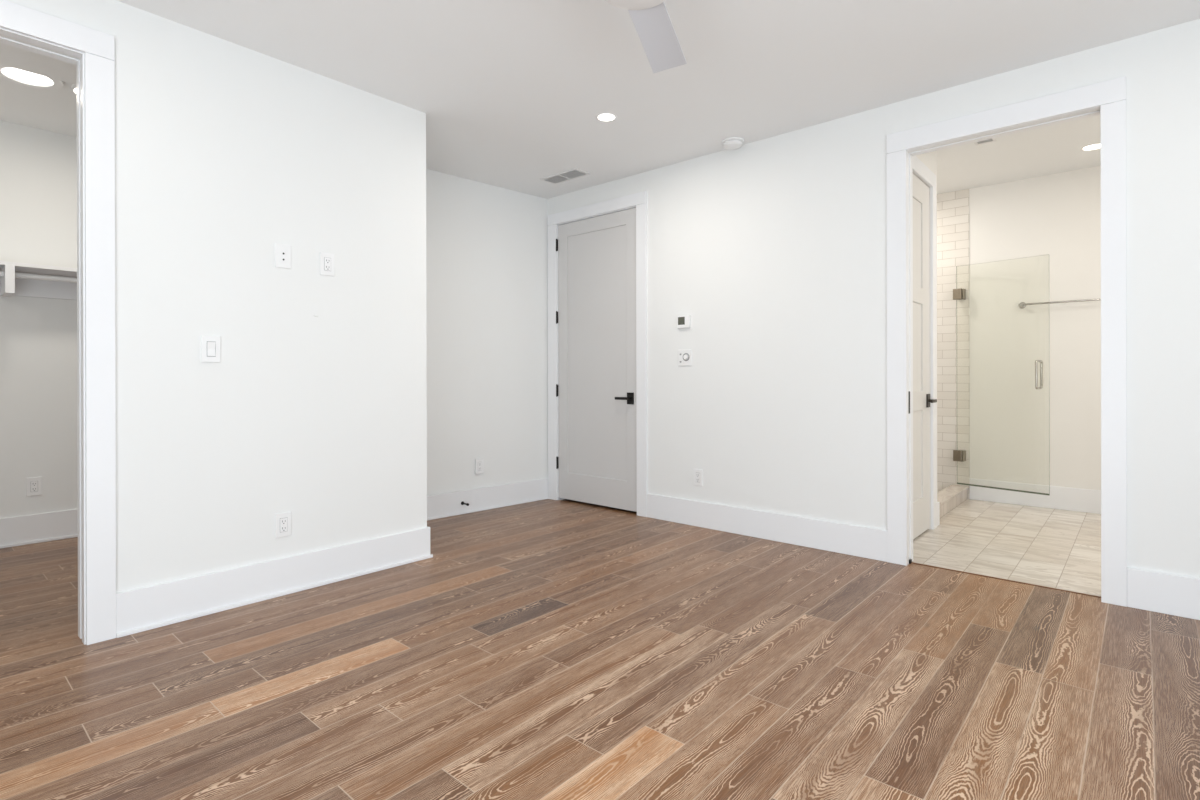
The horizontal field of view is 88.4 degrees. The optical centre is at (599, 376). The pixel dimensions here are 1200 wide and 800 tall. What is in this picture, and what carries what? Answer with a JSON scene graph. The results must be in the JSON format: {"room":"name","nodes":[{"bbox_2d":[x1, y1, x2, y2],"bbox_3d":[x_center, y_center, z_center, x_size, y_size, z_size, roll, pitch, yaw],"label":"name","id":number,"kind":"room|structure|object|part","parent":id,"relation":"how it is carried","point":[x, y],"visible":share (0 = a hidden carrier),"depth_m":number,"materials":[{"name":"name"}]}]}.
{"room":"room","nodes":[
{"label":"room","id":0,"kind":"room"},
{"bbox_2d":[0,77,76,136],"bbox_3d":[-3.195,-1.725,3.347,2.383,0.120,3.400,0,0,41],"label":"ceiling","id":1,"kind":"structure","parent":0,"point":[55,111],"depth_m":3.81,"materials":[{"name":"white paint"}]},
{"bbox_2d":[0,64,63,89],"bbox_3d":[-3.146,-1.655,3.390,0.304,0.020,0.304,0,0,41],"label":"recessed light","id":2,"kind":"object","parent":1,"relation":"in","point":[21,77],"visible":0.69,"depth_m":3.42,"materials":[{"name":"white plastic"}]},
{"bbox_2d":[71,84,76,94],"bbox_3d":[-2.947,-1.656,3.615,0.232,0.020,0.232,0,0,41],"label":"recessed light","id":3,"kind":"object","parent":1,"relation":"in","point":[73,86],"visible":0.17,"depth_m":3.54,"materials":[{"name":"white plastic"}]},
{"bbox_2d":[0,120,77,517],"bbox_3d":[-3.955,-0.302,4.021,0.120,2.825,3.400,0,0,41],"label":"wall","id":4,"kind":"structure","parent":0,"point":[38,167],"depth_m":4.13,"materials":[{"name":"white paint"}]},
{"bbox_2d":[26,477,41,495],"bbox_3d":[-3.779,0.732,4.119,0.010,0.122,0.078,0,0,41],"label":"wall outlet","id":5,"kind":"object","parent":4,"relation":"attached to","point":[33,484],"visible":1,"depth_m":4.12,"materials":[{"name":"white plastic"}]},
{"bbox_2d":[31,481,37,491],"bbox_3d":[-3.777,0.732,4.118,0.004,0.068,0.034,0,0,41],"label":"receptacle","id":6,"kind":"object","parent":5,"relation":"attached to","point":[34,484],"depth_m":4.12,"materials":[{"name":"white plastic"}]},
{"bbox_2d":[0,261,76,299],"bbox_3d":[-3.812,-0.614,3.860,0.307,0.194,3.150,0,0,41],"label":"closet shelf","id":7,"kind":"object","parent":4,"relation":"attached to","point":[16,279],"visible":0.42,"depth_m":4.06,"materials":[{"name":"white wood"}]},
{"bbox_3d":[-3.762,-0.641,3.816,0.032,0.032,3.150,0,0,41],"label":"hanging rod","id":8,"kind":"part","parent":7,"relation":"part of","materials":[{"name":"silver metal"}]},
{"bbox_2d":[0,509,77,548],"bbox_3d":[-3.897,1.015,3.973,0.026,0.192,3.200,0,0,41],"label":"baseboard","id":9,"kind":"structure","parent":4,"relation":"attached to","point":[58,525],"depth_m":4.13,"materials":[{"name":"white wood"}]},
{"bbox_2d":[0,0,426,592],"bbox_3d":[-2.394,-0.279,2.354,0.130,2.775,3.885,0,0,41],"label":"wall","id":10,"kind":"structure","parent":0,"point":[226,152],"depth_m":3.03,"materials":[{"name":"white paint"}]},
{"bbox_2d":[0,0,115,644],"bbox_3d":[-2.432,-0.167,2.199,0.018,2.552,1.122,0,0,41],"label":"trim","id":11,"kind":"structure","parent":10,"relation":"attached to","point":[98,47],"depth_m":2.57,"materials":[{"name":"white wood"}]},
{"bbox_2d":[80,80,81,607],"bbox_3d":[-1.884,-0.113,2.932,0.034,2.417,0.900,0,0,41],"label":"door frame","id":12,"kind":"structure","parent":10,"relation":"in","point":[80,80],"depth_m":2.60,"materials":[{"name":"white wood"}]},
{"bbox_2d":[201,335,220,361],"bbox_3d":[-1.824,-0.130,2.892,0.014,0.124,0.080,0,0,41],"label":"light switch","id":13,"kind":"object","parent":10,"relation":"attached to","point":[210,345],"visible":1,"depth_m":2.89,"materials":[{"name":"white plastic"}]},
{"bbox_2d":[116,526,432,637],"bbox_3d":[-1.880,1.014,3.496,0.926,0.186,1.549,0,0,41],"label":"baseboard","id":14,"kind":"structure","parent":10,"relation":"attached to","point":[138,610],"depth_m":3.04,"materials":[{"name":"white wood"}]},
{"bbox_2d":[275,243,290,268],"bbox_3d":[-1.611,-0.614,3.136,0.010,0.122,0.078,0,0,41],"label":"cable plate","id":15,"kind":"object","parent":10,"relation":"attached to","point":[282,251],"visible":1,"depth_m":3.13,"materials":[{"name":"white plastic"}]},
{"bbox_2d":[275,512,290,537],"bbox_3d":[-1.609,0.753,3.136,0.010,0.122,0.078,0,0,41],"label":"wall outlet","id":16,"kind":"object","parent":10,"relation":"attached to","point":[282,520],"visible":1,"depth_m":3.13,"materials":[{"name":"white plastic"}]},
{"bbox_2d":[280,518,286,531],"bbox_3d":[-1.608,0.753,3.134,0.004,0.068,0.034,0,0,41],"label":"receptacle","id":17,"kind":"object","parent":16,"relation":"attached to","point":[283,521],"depth_m":3.13,"materials":[{"name":"white plastic"}]},
{"bbox_2d":[320,252,334,275],"bbox_3d":[-1.461,-0.604,3.306,0.010,0.122,0.078,0,0,41],"label":"wall outlet","id":18,"kind":"object","parent":10,"relation":"attached to","point":[327,260],"visible":1,"depth_m":3.30,"materials":[{"name":"white plastic"}]},
{"bbox_2d":[324,257,330,270],"bbox_3d":[-1.460,-0.604,3.304,0.004,0.068,0.034,0,0,41],"label":"receptacle","id":19,"kind":"object","parent":18,"relation":"attached to","point":[327,260],"depth_m":3.30,"materials":[{"name":"white plastic"}]},
{"bbox_2d":[426,169,547,495],"bbox_3d":[-1.199,-0.263,4.991,1.880,2.734,0.120,0,0,-43],"label":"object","id":20,"kind":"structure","parent":0,"point":[487,266],"depth_m":5.15,"materials":[{"name":"white paint"}]},
{"bbox_2d":[475,458,483,473],"bbox_3d":[-0.992,0.738,5.084,0.078,0.122,0.010,0,0,-44],"label":"wall outlet","id":21,"kind":"object","parent":20,"relation":"attached to","point":[479,463],"visible":1,"depth_m":5.08,"materials":[{"name":"white plastic"}]},
{"bbox_2d":[478,462,481,470],"bbox_3d":[-0.991,0.738,5.082,0.034,0.068,0.004,0,0,-44],"label":"receptacle","id":22,"kind":"object","parent":21,"relation":"attached to","point":[479,463],"depth_m":5.08,"materials":[{"name":"white plastic"}]},
{"bbox_2d":[427,478,547,520],"bbox_3d":[-1.097,1.011,4.970,1.767,0.186,0.027,0,0,-44],"label":"baseboard","id":23,"kind":"structure","parent":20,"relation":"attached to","point":[443,505],"depth_m":5.11,"materials":[{"name":"white wood"}]},
{"bbox_2d":[0,499,1199,799],"bbox_3d":[-0.728,1.105,2.102,7.535,0.001,5.705,0,0,41],"label":"floor","id":24,"kind":"structure","parent":0,"point":[547,649],"depth_m":2.24,"materials":[{"name":"brown wood"}]},
{"bbox_2d":[0,0,1199,198],"bbox_3d":[-0.196,-1.670,1.595,6.400,0.120,5.861,0,0,41],"label":"ceiling","id":25,"kind":"structure","parent":0,"point":[511,94],"depth_m":3.13,"materials":[{"name":"white paint"}]},
{"bbox_2d":[540,168,589,184],"bbox_3d":[-0.282,-1.607,4.959,0.400,0.009,0.175,0,0,41],"label":"ceiling vent","id":26,"kind":"object","parent":25,"relation":"in","point":[568,175],"visible":1,"depth_m":4.94,"materials":[{"name":"white metal"}]},
{"bbox_2d":[596,113,616,121],"bbox_3d":[0.040,-1.610,3.828,0.132,0.004,0.132,0,0,41],"label":"recessed light","id":27,"kind":"object","parent":25,"relation":"in","point":[604,117],"visible":1,"depth_m":3.83,"materials":[{"name":"white plastic"}]},
{"bbox_2d":[605,0,686,72],"bbox_3d":[0.208,-1.434,1.968,0.992,0.354,1.077,0,0,41],"label":"ceiling fan","id":28,"kind":"object","parent":25,"relation":"hanging from","point":[651,20],"visible":1,"depth_m":2.31,"materials":[{"name":"white plastic"}]},
{"bbox_3d":[0.222,-1.289,2.347,0.139,0.028,0.495,0,0,17],"label":"blade","id":29,"kind":"part","parent":28,"relation":"part of","materials":[{"name":"white plastic"}]},
{"bbox_2d":[721,137,743,149],"bbox_3d":[0.910,-1.594,4.227,0.152,0.040,0.152,0,0,41],"label":"smoke detector","id":30,"kind":"object","parent":25,"relation":"attached to","point":[731,143],"visible":1,"depth_m":4.18,"materials":[{"name":"white plastic"}]},
{"bbox_2d":[566,499,634,511],"bbox_3d":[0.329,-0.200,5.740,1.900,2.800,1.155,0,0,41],"label":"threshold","id":31,"kind":"structure","parent":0,"point":[566,499],"depth_m":5.28,"materials":[{"name":"grey"}]},
{"bbox_2d":[547,19,1199,577],"bbox_3d":[1.669,-0.314,3.782,6.300,2.825,0.120,0,0,41],"label":"wall","id":32,"kind":"structure","parent":0,"point":[774,249],"depth_m":3.87,"materials":[{"name":"white paint"}]},
{"bbox_2d":[556,208,636,511],"bbox_3d":[-0.048,-0.136,5.211,0.908,2.430,0.105,0,0,41],"label":"door","id":33,"kind":"structure","parent":32,"relation":"in","point":[596,314],"depth_m":5.20,"materials":[{"name":"grey wood"}]},
{"bbox_3d":[0.183,0.174,4.972,0.131,0.022,0.051,0,0,41],"label":"lever","id":34,"kind":"part","parent":33,"relation":"part of","materials":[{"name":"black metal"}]},
{"bbox_3d":[0.244,0.174,4.957,0.066,0.094,0.010,0,0,41],"label":"handle","id":35,"kind":"part","parent":33,"relation":"part of","materials":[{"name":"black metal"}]},
{"bbox_2d":[547,191,647,516],"bbox_3d":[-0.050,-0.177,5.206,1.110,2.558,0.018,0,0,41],"label":"trim","id":36,"kind":"structure","parent":32,"relation":"attached to","point":[639,200],"depth_m":4.89,"materials":[{"name":"white wood"}]},
{"bbox_2d":[677,315,690,327],"bbox_3d":[0.625,-0.411,4.607,0.108,0.094,0.024,0,0,41],"label":"thermostat","id":37,"kind":"object","parent":32,"relation":"attached to","point":[683,321],"visible":1,"depth_m":4.59,"materials":[{"name":"white plastic"}]},
{"bbox_2d":[678,349,691,365],"bbox_3d":[0.632,-0.143,4.604,0.120,0.120,0.020,0,0,41],"label":"dial","id":38,"kind":"object","parent":32,"relation":"attached to","point":[684,356],"visible":1,"depth_m":4.60,"materials":[{"name":"white plastic"}]},
{"bbox_2d":[694,469,702,485],"bbox_3d":[0.721,0.740,4.534,0.078,0.122,0.010,0,0,41],"label":"wall outlet","id":39,"kind":"object","parent":32,"relation":"attached to","point":[698,473],"visible":1,"depth_m":4.53,"materials":[{"name":"white plastic"}]},
{"bbox_2d":[696,473,699,481],"bbox_3d":[0.720,0.740,4.533,0.034,0.068,0.004,0,0,41],"label":"receptacle","id":40,"kind":"object","parent":39,"relation":"attached to","point":[697,474],"depth_m":4.53,"materials":[{"name":"white plastic"}]},
{"bbox_2d":[647,493,886,561],"bbox_3d":[1.039,1.007,4.251,1.784,0.186,0.015,0,0,41],"label":"baseboard","id":41,"kind":"structure","parent":32,"relation":"attached to","point":[860,541],"depth_m":4.12,"materials":[{"name":"white wood"}]},
{"bbox_2d":[908,155,909,558],"bbox_3d":[1.499,-0.110,3.919,0.864,2.394,0.034,0,0,41],"label":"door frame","id":42,"kind":"structure","parent":32,"relation":"in","point":[908,155],"depth_m":3.64,"materials":[{"name":"white wood"}]},
{"bbox_3d":[1.822,0.151,3.635,0.004,0.130,0.030,0,0,41],"label":"edge pull","id":43,"kind":"part","parent":42,"relation":"part of","materials":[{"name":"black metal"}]},
{"bbox_2d":[886,76,1126,606],"bbox_3d":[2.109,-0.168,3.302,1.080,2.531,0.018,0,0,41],"label":"trim","id":44,"kind":"structure","parent":32,"relation":"attached to","point":[1110,95],"depth_m":3.00,"materials":[{"name":"white wood"}]},
{"bbox_2d":[912,562,1100,597],"bbox_3d":[2.164,1.101,3.352,0.880,0.014,0.014,0,0,41],"label":"threshold","id":45,"kind":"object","parent":32,"relation":"attached to","point":[912,562],"depth_m":3.31,"materials":[{"name":"brown wood"}]},
{"bbox_2d":[1127,567,1199,619],"bbox_3d":[3.216,1.003,2.331,1.862,0.186,0.015,0,0,41],"label":"baseboard","id":46,"kind":"structure","parent":32,"relation":"attached to","point":[1171,594],"depth_m":2.86,"materials":[{"name":"white wood"}]},
{"bbox_2d":[913,151,936,528],"bbox_3d":[1.673,-0.314,4.581,1.250,2.825,1.084,0,0,41],"label":"wall","id":47,"kind":"structure","parent":0,"point":[929,159],"depth_m":4.43,"materials":[{"name":"white paint"}]},
{"bbox_2d":[913,174,936,538],"bbox_3d":[2.120,-0.136,4.133,0.100,2.442,0.777,0,0,41],"label":"door","id":48,"kind":"structure","parent":47,"relation":"in","point":[921,250],"depth_m":4.30,"materials":[{"name":"white wood"}]},
{"bbox_3d":[2.333,0.170,4.382,0.010,0.094,0.066,0,0,41],"label":"handle","id":49,"kind":"part","parent":48,"relation":"part of","materials":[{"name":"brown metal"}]},
{"bbox_2d":[913,156,936,529],"bbox_3d":[2.122,-0.183,4.131,0.018,2.561,0.979,0,0,41],"label":"trim","id":50,"kind":"structure","parent":47,"relation":"attached to","point":[920,169],"depth_m":4.43,"materials":[{"name":"white wood"}]},
{"bbox_2d":[937,502,939,525],"bbox_3d":[2.478,1.011,4.535,0.015,0.170,0.093,0,0,41],"label":"baseboard","id":51,"kind":"structure","parent":47,"relation":"attached to","point":[938,503],"depth_m":4.54,"materials":[{"name":"white wood"}]},
{"bbox_2d":[912,499,1100,595],"bbox_3d":[3.228,1.135,4.186,4.500,0.080,2.655,0,0,41],"label":"floor","id":52,"kind":"structure","parent":0,"point":[1048,547],"depth_m":4.01,"materials":[{"name":"tile"}]},
{"bbox_2d":[937,484,968,517],"bbox_3d":[2.844,1.036,5.098,0.134,0.118,1.235,0,0,41],"label":"shower curb","id":53,"kind":"object","parent":52,"relation":"on","point":[952,496],"visible":0.52,"depth_m":5.16,"materials":[{"name":"stone"}]},
{"bbox_3d":[2.844,0.987,5.098,0.134,0.020,1.235,0,0,41],"label":"sill","id":54,"kind":"part","parent":53,"relation":"part of","materials":[{"name":"stone"}]},
{"bbox_2d":[937,166,1100,498],"bbox_3d":[3.980,-0.320,5.004,4.350,2.825,0.128,0,0,41],"label":"wall","id":55,"kind":"structure","parent":0,"point":[1058,215],"depth_m":5.27,"materials":[{"name":"white tile"}]},
{"bbox_2d":[953,254,1049,494],"bbox_3d":[3.398,-0.014,5.253,0.141,1.944,0.720,0,0,-39],"label":"shower door","id":56,"kind":"structure","parent":55,"relation":"attached to","point":[958,294],"depth_m":5.31,"materials":[{"name":"clear glass"}]},
{"bbox_3d":[3.578,-0.017,5.027,0.141,0.239,0.017,0,0,-39],"label":"pull handle","id":57,"kind":"part","parent":56,"relation":"part of","materials":[{"name":"silver metal"}]},
{"bbox_2d":[969,478,1100,513],"bbox_3d":[4.402,0.999,4.551,2.921,0.186,0.015,0,0,41],"label":"baseboard","id":58,"kind":"structure","parent":55,"relation":"attached to","point":[1063,498],"depth_m":5.17,"materials":[{"name":"white wood"}]},
{"bbox_2d":[1019,298,1100,307],"bbox_3d":[3.827,-0.610,5.013,0.714,0.054,0.075,0,0,41],"label":"towel bar","id":59,"kind":"object","parent":55,"relation":"attached to","point":[1022,304],"visible":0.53,"depth_m":5.05,"materials":[{"name":"silver metal"}]},
{"bbox_3d":[3.580,-0.610,5.231,0.054,0.054,0.075,0,0,41],"label":"post","id":60,"kind":"part","parent":59,"relation":"part of","materials":[{"name":"silver metal"}]},
{"bbox_2d":[937,115,1100,193],"bbox_3d":[3.240,-1.740,4.205,4.500,0.120,2.599,0,0,41],"label":"ceiling","id":61,"kind":"structure","parent":0,"point":[1054,149],"depth_m":4.72,"materials":[{"name":"white paint"}]},
{"bbox_2d":[974,138,996,145],"bbox_3d":[2.730,-1.675,4.375,0.130,0.009,0.120,0,0,41],"label":"ceiling vent","id":62,"kind":"object","parent":61,"relation":"in","point":[993,139],"visible":0.47,"depth_m":4.39,"materials":[{"name":"white metal"}]},
{"bbox_2d":[1081,143,1100,150],"bbox_3d":[3.607,-1.679,4.508,0.150,0.004,0.150,0,0,41],"label":"recessed light","id":63,"kind":"object","parent":61,"relation":"in","point":[1095,146],"visible":0.75,"depth_m":4.51,"materials":[{"name":"white plastic"}]}
]}

